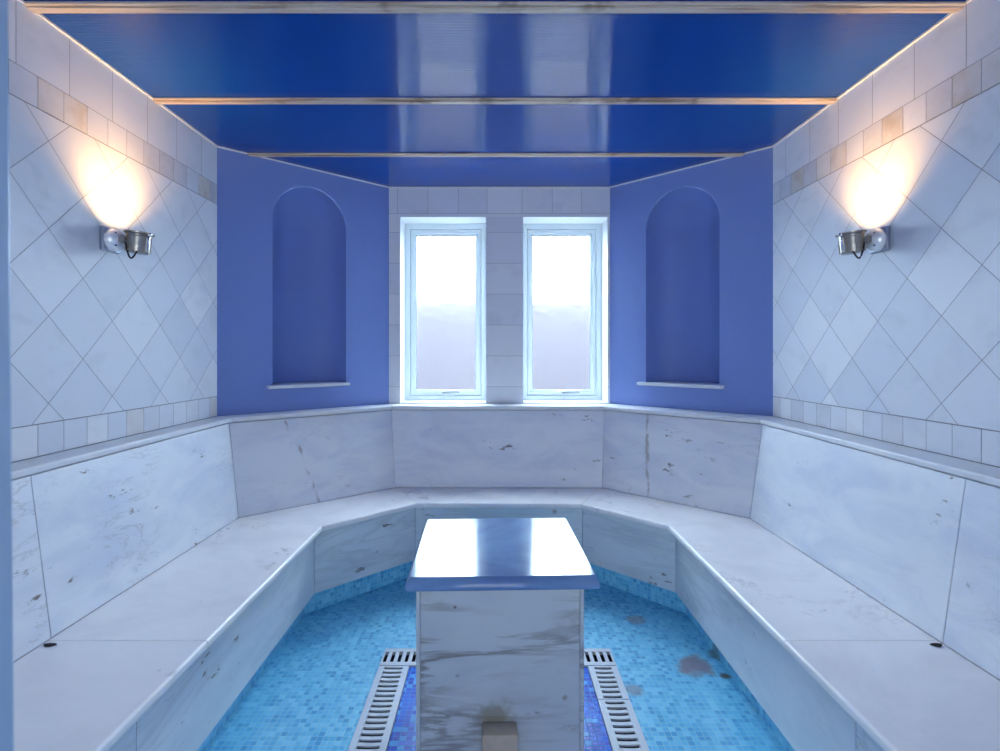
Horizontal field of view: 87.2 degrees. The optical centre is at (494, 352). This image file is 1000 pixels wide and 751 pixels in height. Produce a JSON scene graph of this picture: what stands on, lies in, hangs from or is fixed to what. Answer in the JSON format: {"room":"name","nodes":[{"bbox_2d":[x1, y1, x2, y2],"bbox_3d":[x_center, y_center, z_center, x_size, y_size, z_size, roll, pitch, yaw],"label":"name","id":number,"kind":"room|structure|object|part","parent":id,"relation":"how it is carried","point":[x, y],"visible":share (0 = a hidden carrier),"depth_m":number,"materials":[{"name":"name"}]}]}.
{"room":"spa","nodes":[
{"label":"spa","id":0,"kind":"room"},
{"bbox_2d":[8,0,216,662],"bbox_3d":[-1.453,0.081,0.347,0.004,2.322,4.797,0,0,0],"label":"wall","id":1,"kind":"structure","parent":0,"point":[106,346],"depth_m":1.92,"materials":[{"name":"white tile"}]},
{"bbox_2d":[18,0,217,146],"bbox_3d":[-1.447,-1.076,0.343,0.008,0.006,4.791,0,0,0],"label":"trim","id":2,"kind":"structure","parent":1,"relation":"attached to","point":[21,1],"depth_m":1.98,"materials":[{"name":"white"}]},
{"bbox_2d":[100,226,154,258],"bbox_3d":[-1.376,-0.409,1.985,0.166,0.118,0.100,0,0,-9],"label":"wall lamp","id":3,"kind":"object","parent":1,"relation":"attached to","point":[135,242],"visible":1,"depth_m":1.95,"materials":[{"name":"silver metal"}]},
{"bbox_3d":[-1.442,-0.423,1.968,0.016,0.089,0.089,0,0,0],"label":"wall plate","id":4,"kind":"part","parent":3,"relation":"part of","materials":[{"name":"silver metal"}]},
{"bbox_2d":[216,147,389,530],"bbox_3d":[-1.139,0.081,3.154,1.061,2.322,0.205,0,0,-42],"label":"wall","id":5,"kind":"structure","parent":0,"point":[303,272],"depth_m":3.19,"materials":[{"name":"paint"}]},
{"bbox_2d":[218,146,388,187],"bbox_3d":[-1.068,-1.076,3.075,1.018,0.006,0.008,0,0,-42],"label":"trim","id":6,"kind":"structure","parent":5,"relation":"attached to","point":[218,146],"depth_m":3.05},
{"bbox_2d":[266,382,349,388],"bbox_3d":[-1.139,0.189,3.120,0.478,0.019,0.247,0,0,-42],"label":"sill","id":7,"kind":"structure","parent":5,"relation":"attached to","point":[291,384],"depth_m":3.05,"materials":[{"name":"stone"}]},
{"bbox_2d":[247,153,744,156],"bbox_3d":[0.004,-1.073,2.851,2.703,0.013,0.043,0,0,0],"label":"trim","id":8,"kind":"structure","parent":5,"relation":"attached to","point":[248,154],"depth_m":2.83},
{"bbox_2d":[24,0,965,186],"bbox_3d":[0.000,-1.112,0.660,3.024,0.065,5.641,0,0,0],"label":"ceiling","id":9,"kind":"structure","parent":0,"point":[166,55],"depth_m":2.06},
{"bbox_2d":[205,577,785,750],"bbox_3d":[0.000,1.274,0.702,3.132,0.065,5.508,0,0,0],"label":"floor","id":10,"kind":"structure","parent":0,"point":[312,695],"depth_m":1.97,"materials":[{"name":"blue tile"}]},
{"bbox_2d":[0,0,13,750],"bbox_3d":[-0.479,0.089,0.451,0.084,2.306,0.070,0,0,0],"label":"door","id":11,"kind":"structure","parent":10,"relation":"on","point":[6,587],"depth_m":0.48,"materials":[{"name":"blue paint"}]},
{"bbox_2d":[348,666,408,750],"bbox_3d":[-0.399,1.243,1.827,0.120,0.015,0.497,0,0,0],"label":"drain grate","id":12,"kind":"object","parent":10,"relation":"on","point":[357,737],"visible":1,"depth_m":1.82,"materials":[{"name":"grey plastic"}]},
{"bbox_2d":[379,649,415,668],"bbox_3d":[-0.227,1.243,2.137,0.462,0.015,0.118,0,0,0],"label":"drain grate","id":13,"kind":"object","parent":10,"relation":"on","point":[389,652],"visible":0.31,"depth_m":2.13,"materials":[{"name":"grey plastic"}]},
{"bbox_2d":[405,518,599,750],"bbox_3d":[0.015,0.934,1.722,0.563,0.616,0.573,0,0,0],"label":"pedestal","id":14,"kind":"object","parent":10,"relation":"on","point":[500,601],"visible":1,"depth_m":1.50,"materials":[{"name":"stone"}]},
{"bbox_3d":[-0.225,0.954,1.724,0.012,0.577,0.478,0,0,-2],"label":"panel","id":15,"kind":"part","parent":14,"relation":"part of","materials":[{"name":"stone"}]},
{"bbox_3d":[0.013,1.120,1.465,0.101,0.145,0.058,0,0,0],"label":"spout","id":16,"kind":"part","parent":14,"relation":"part of","materials":[{"name":"stone"}]},
{"bbox_3d":[0.015,0.954,1.504,0.454,0.576,0.019,0,0,-2],"label":"panel","id":17,"kind":"part","parent":14,"relation":"part of","materials":[{"name":"stone"}]},
{"bbox_3d":[0.242,0.954,1.738,0.012,0.577,0.478,0,0,-2],"label":"panel","id":18,"kind":"part","parent":14,"relation":"part of","materials":[{"name":"stone"}]},
{"bbox_2d":[12,410,999,750],"bbox_3d":[-0.009,0.800,1.351,2.736,0.884,3.890,0,0,0],"label":"bench","id":19,"kind":"object","parent":10,"relation":"on","point":[165,663],"visible":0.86,"depth_m":1.89,"materials":[{"name":"stone"}]},
{"bbox_3d":[-1.318,0.583,0.468,0.117,0.451,2.123,0,0,0],"label":"backrest panel","id":20,"kind":"part","parent":19,"relation":"part of","materials":[{"name":"stone"}]},
{"bbox_3d":[-1.034,0.824,0.442,0.450,0.027,2.072,0,0,0],"label":"seat","id":21,"kind":"part","parent":19,"relation":"part of","materials":[{"name":"stone"}]},
{"bbox_3d":[-0.859,0.985,0.323,0.022,0.294,1.835,0,0,0],"label":"riser panel","id":22,"kind":"part","parent":19,"relation":"part of","materials":[{"name":"stone"}]},
{"bbox_3d":[-1.318,0.583,2.082,0.117,0.451,1.180,0,0,0],"label":"backrest panel","id":23,"kind":"part","parent":19,"relation":"part of","materials":[{"name":"stone"}]},
{"bbox_3d":[-1.034,0.824,2.029,0.450,0.027,1.096,0,0,0],"label":"seat","id":24,"kind":"part","parent":19,"relation":"part of","materials":[{"name":"stone"}]},
{"bbox_3d":[-0.859,0.985,1.862,0.022,0.294,1.236,0,0,0],"label":"riser panel","id":25,"kind":"part","parent":19,"relation":"part of","materials":[{"name":"stone"}]},
{"bbox_3d":[-0.964,0.583,2.931,0.926,0.451,0.156,0,0,-40],"label":"backrest panel","id":26,"kind":"part","parent":19,"relation":"part of","materials":[{"name":"stone"}]},
{"bbox_3d":[-0.801,0.824,2.721,0.877,0.027,0.389,0,0,-41],"label":"seat","id":27,"kind":"part","parent":19,"relation":"part of","materials":[{"name":"stone"}]},
{"bbox_3d":[-0.649,0.985,2.681,0.592,0.294,0.022,0,0,-44],"label":"riser panel","id":28,"kind":"part","parent":19,"relation":"part of","materials":[{"name":"stone"}]},
{"bbox_3d":[0.016,0.583,3.223,1.324,0.451,0.145,0,0,0],"label":"backrest panel","id":29,"kind":"part","parent":19,"relation":"part of","materials":[{"name":"stone"}]},
{"bbox_3d":[0.021,0.824,2.989,1.238,0.027,0.337,0,0,0],"label":"seat","id":30,"kind":"part","parent":19,"relation":"part of","materials":[{"name":"stone"}]},
{"bbox_3d":[0.021,0.985,2.878,0.928,0.294,0.022,0,0,1],"label":"riser panel","id":31,"kind":"part","parent":19,"relation":"part of","materials":[{"name":"stone"}]},
{"bbox_2d":[12,404,999,486],"bbox_3d":[0.000,0.341,1.409,2.894,0.024,4.007,0,0,0],"label":"ledge","id":32,"kind":"object","parent":19,"relation":"on","point":[983,473],"visible":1,"depth_m":2.17,"materials":[{"name":"stone"}]},
{"bbox_3d":[0.673,0.985,2.679,0.022,0.294,0.546,0,0,-45],"label":"riser panel","id":33,"kind":"part","parent":19,"relation":"part of","materials":[{"name":"stone"}]},
{"bbox_3d":[0.815,0.824,2.725,0.838,0.027,0.373,0,0,44],"label":"seat","id":34,"kind":"part","parent":19,"relation":"part of","materials":[{"name":"stone"}]},
{"bbox_3d":[0.978,0.583,2.914,0.914,0.451,0.129,0,0,44],"label":"backrest panel","id":35,"kind":"part","parent":19,"relation":"part of","materials":[{"name":"stone"}]},
{"bbox_3d":[0.864,0.985,1.867,0.022,0.294,1.248,0,0,0],"label":"riser panel","id":36,"kind":"part","parent":19,"relation":"part of","materials":[{"name":"stone"}]},
{"bbox_3d":[1.031,0.824,2.025,0.433,0.027,1.087,0,0,0],"label":"seat","id":37,"kind":"part","parent":19,"relation":"part of","materials":[{"name":"stone"}]},
{"bbox_3d":[1.304,0.583,2.045,0.112,0.451,1.160,0,0,0],"label":"backrest panel","id":38,"kind":"part","parent":19,"relation":"part of","materials":[{"name":"stone"}]},
{"bbox_3d":[0.864,0.985,0.323,0.022,0.294,1.835,0,0,0],"label":"riser panel","id":39,"kind":"part","parent":19,"relation":"part of","materials":[{"name":"stone"}]},
{"bbox_3d":[1.031,0.824,0.442,0.433,0.027,2.072,0,0,0],"label":"seat","id":40,"kind":"part","parent":19,"relation":"part of","materials":[{"name":"stone"}]},
{"bbox_3d":[1.304,0.583,0.448,0.112,0.451,2.083,0,0,0],"label":"backrest panel","id":41,"kind":"part","parent":19,"relation":"part of","materials":[{"name":"stone"}]},
{"bbox_2d":[584,649,615,668],"bbox_3d":[0.244,1.243,2.137,0.474,0.015,0.118,0,0,0],"label":"drain grate","id":42,"kind":"object","parent":10,"relation":"on","point":[590,652],"visible":0.32,"depth_m":2.13,"materials":[{"name":"grey plastic"}]},
{"bbox_2d":[588,666,629,701],"bbox_3d":[0.424,1.243,1.975,0.114,0.015,0.200,0,0,0],"label":"drain grate","id":43,"kind":"object","parent":10,"relation":"in","point":[593,670],"visible":0.98,"depth_m":1.97,"materials":[{"name":"grey plastic"}]},
{"bbox_2d":[598,700,649,750],"bbox_3d":[0.424,1.243,1.623,0.114,0.015,0.499,0,0,0],"label":"drain grate","id":44,"kind":"object","parent":10,"relation":"on","point":[638,735],"visible":1,"depth_m":1.74,"materials":[{"name":"grey plastic"}]},
{"bbox_2d":[303,186,704,488],"bbox_3d":[0.054,-0.054,3.560,4.212,2.592,0.288,0,0,0],"label":"wall","id":45,"kind":"structure","parent":0,"point":[504,212],"depth_m":3.42,"materials":[{"name":"white tile"}]},
{"bbox_2d":[400,224,485,403],"bbox_3d":[-0.338,-0.278,3.546,0.558,1.214,0.264,0,0,0],"label":"window","id":46,"kind":"structure","parent":45,"relation":"in","point":[445,264],"depth_m":3.63,"materials":[{"name":"white glass"}]},
{"bbox_3d":[-0.338,0.326,3.505,0.556,0.006,0.181,0,0,0],"label":"sill","id":47,"kind":"part","parent":46,"relation":"part of","materials":[{"name":"stone"}]},
{"bbox_3d":[-0.338,-0.278,3.636,0.413,1.069,0.006,0,0,0],"label":"frosted pane","id":48,"kind":"part","parent":46,"relation":"part of","materials":[{"name":"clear glass"}]},
{"bbox_3d":[-0.301,0.266,3.575,0.117,0.022,0.044,0,0,0],"label":"handle","id":49,"kind":"part","parent":46,"relation":"part of","materials":[{"name":"metal"}]},
{"bbox_2d":[389,187,609,187],"bbox_3d":[0.029,-1.076,3.412,1.439,0.006,0.008,0,0,0],"label":"trim","id":50,"kind":"structure","parent":45,"relation":"attached to","point":[389,187],"depth_m":3.41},
{"bbox_2d":[523,224,606,403],"bbox_3d":[0.458,-0.278,3.546,0.549,1.214,0.264,0,0,0],"label":"window","id":51,"kind":"structure","parent":45,"relation":"in","point":[562,263],"depth_m":3.63,"materials":[{"name":"white glass"}]},
{"bbox_3d":[0.458,-0.278,3.636,0.403,1.069,0.006,0,0,0],"label":"frosted pane","id":52,"kind":"part","parent":51,"relation":"part of","materials":[{"name":"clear glass"}]},
{"bbox_3d":[0.458,0.326,3.505,0.546,0.006,0.181,0,0,0],"label":"sill","id":53,"kind":"part","parent":51,"relation":"part of","materials":[{"name":"stone"}]},
{"bbox_3d":[0.514,0.266,3.575,0.117,0.022,0.044,0,0,0],"label":"handle","id":54,"kind":"part","parent":51,"relation":"part of","materials":[{"name":"metal"}]},
{"bbox_2d":[609,147,773,533],"bbox_3d":[1.171,0.081,3.151,1.019,2.322,0.205,0,0,44],"label":"wall","id":55,"kind":"structure","parent":0,"point":[691,267],"depth_m":3.19,"materials":[{"name":"paint"}]},
{"bbox_2d":[637,381,723,388],"bbox_3d":[1.142,0.189,3.143,0.511,0.019,0.247,0,0,44],"label":"sill","id":56,"kind":"structure","parent":55,"relation":"attached to","point":[659,383],"depth_m":3.09,"materials":[{"name":"stone"}]},
{"bbox_2d":[610,146,771,187],"bbox_3d":[1.097,-1.076,3.075,0.975,0.006,0.008,0,0,44],"label":"trim","id":57,"kind":"structure","parent":55,"relation":"attached to","point":[769,146],"depth_m":3.05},
{"bbox_2d":[773,0,999,680],"bbox_3d":[1.453,0.081,0.347,0.004,2.322,4.797,0,0,0],"label":"wall","id":58,"kind":"structure","parent":0,"point":[899,345],"depth_m":1.86,"materials":[{"name":"white tile"}]},
{"bbox_2d":[23,1,966,12],"bbox_3d":[0.000,-1.073,1.634,2.901,0.013,0.049,0,0,0],"label":"trim","id":59,"kind":"structure","parent":58,"relation":"attached to","point":[33,6],"depth_m":1.62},
{"bbox_2d":[152,98,837,103],"bbox_3d":[0.000,-1.073,2.241,2.901,0.013,0.049,0,0,0],"label":"trim","id":60,"kind":"structure","parent":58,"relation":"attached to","point":[156,100],"depth_m":2.23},
{"bbox_2d":[835,226,889,258],"bbox_3d":[1.376,-0.409,1.985,0.166,0.118,0.100,0,0,9],"label":"wall lamp","id":61,"kind":"object","parent":58,"relation":"attached to","point":[854,242],"visible":1,"depth_m":1.95,"materials":[{"name":"silver metal"}]},
{"bbox_3d":[1.442,-0.423,1.968,0.016,0.089,0.089,0,0,0],"label":"wall plate","id":62,"kind":"part","parent":61,"relation":"part of","materials":[{"name":"silver metal"}]},
{"bbox_2d":[772,0,971,146],"bbox_3d":[1.447,-1.076,0.343,0.008,0.006,4.791,0,0,0],"label":"trim","id":63,"kind":"structure","parent":58,"relation":"attached to","point":[966,1],"depth_m":1.98,"materials":[{"name":"white"}]}
]}

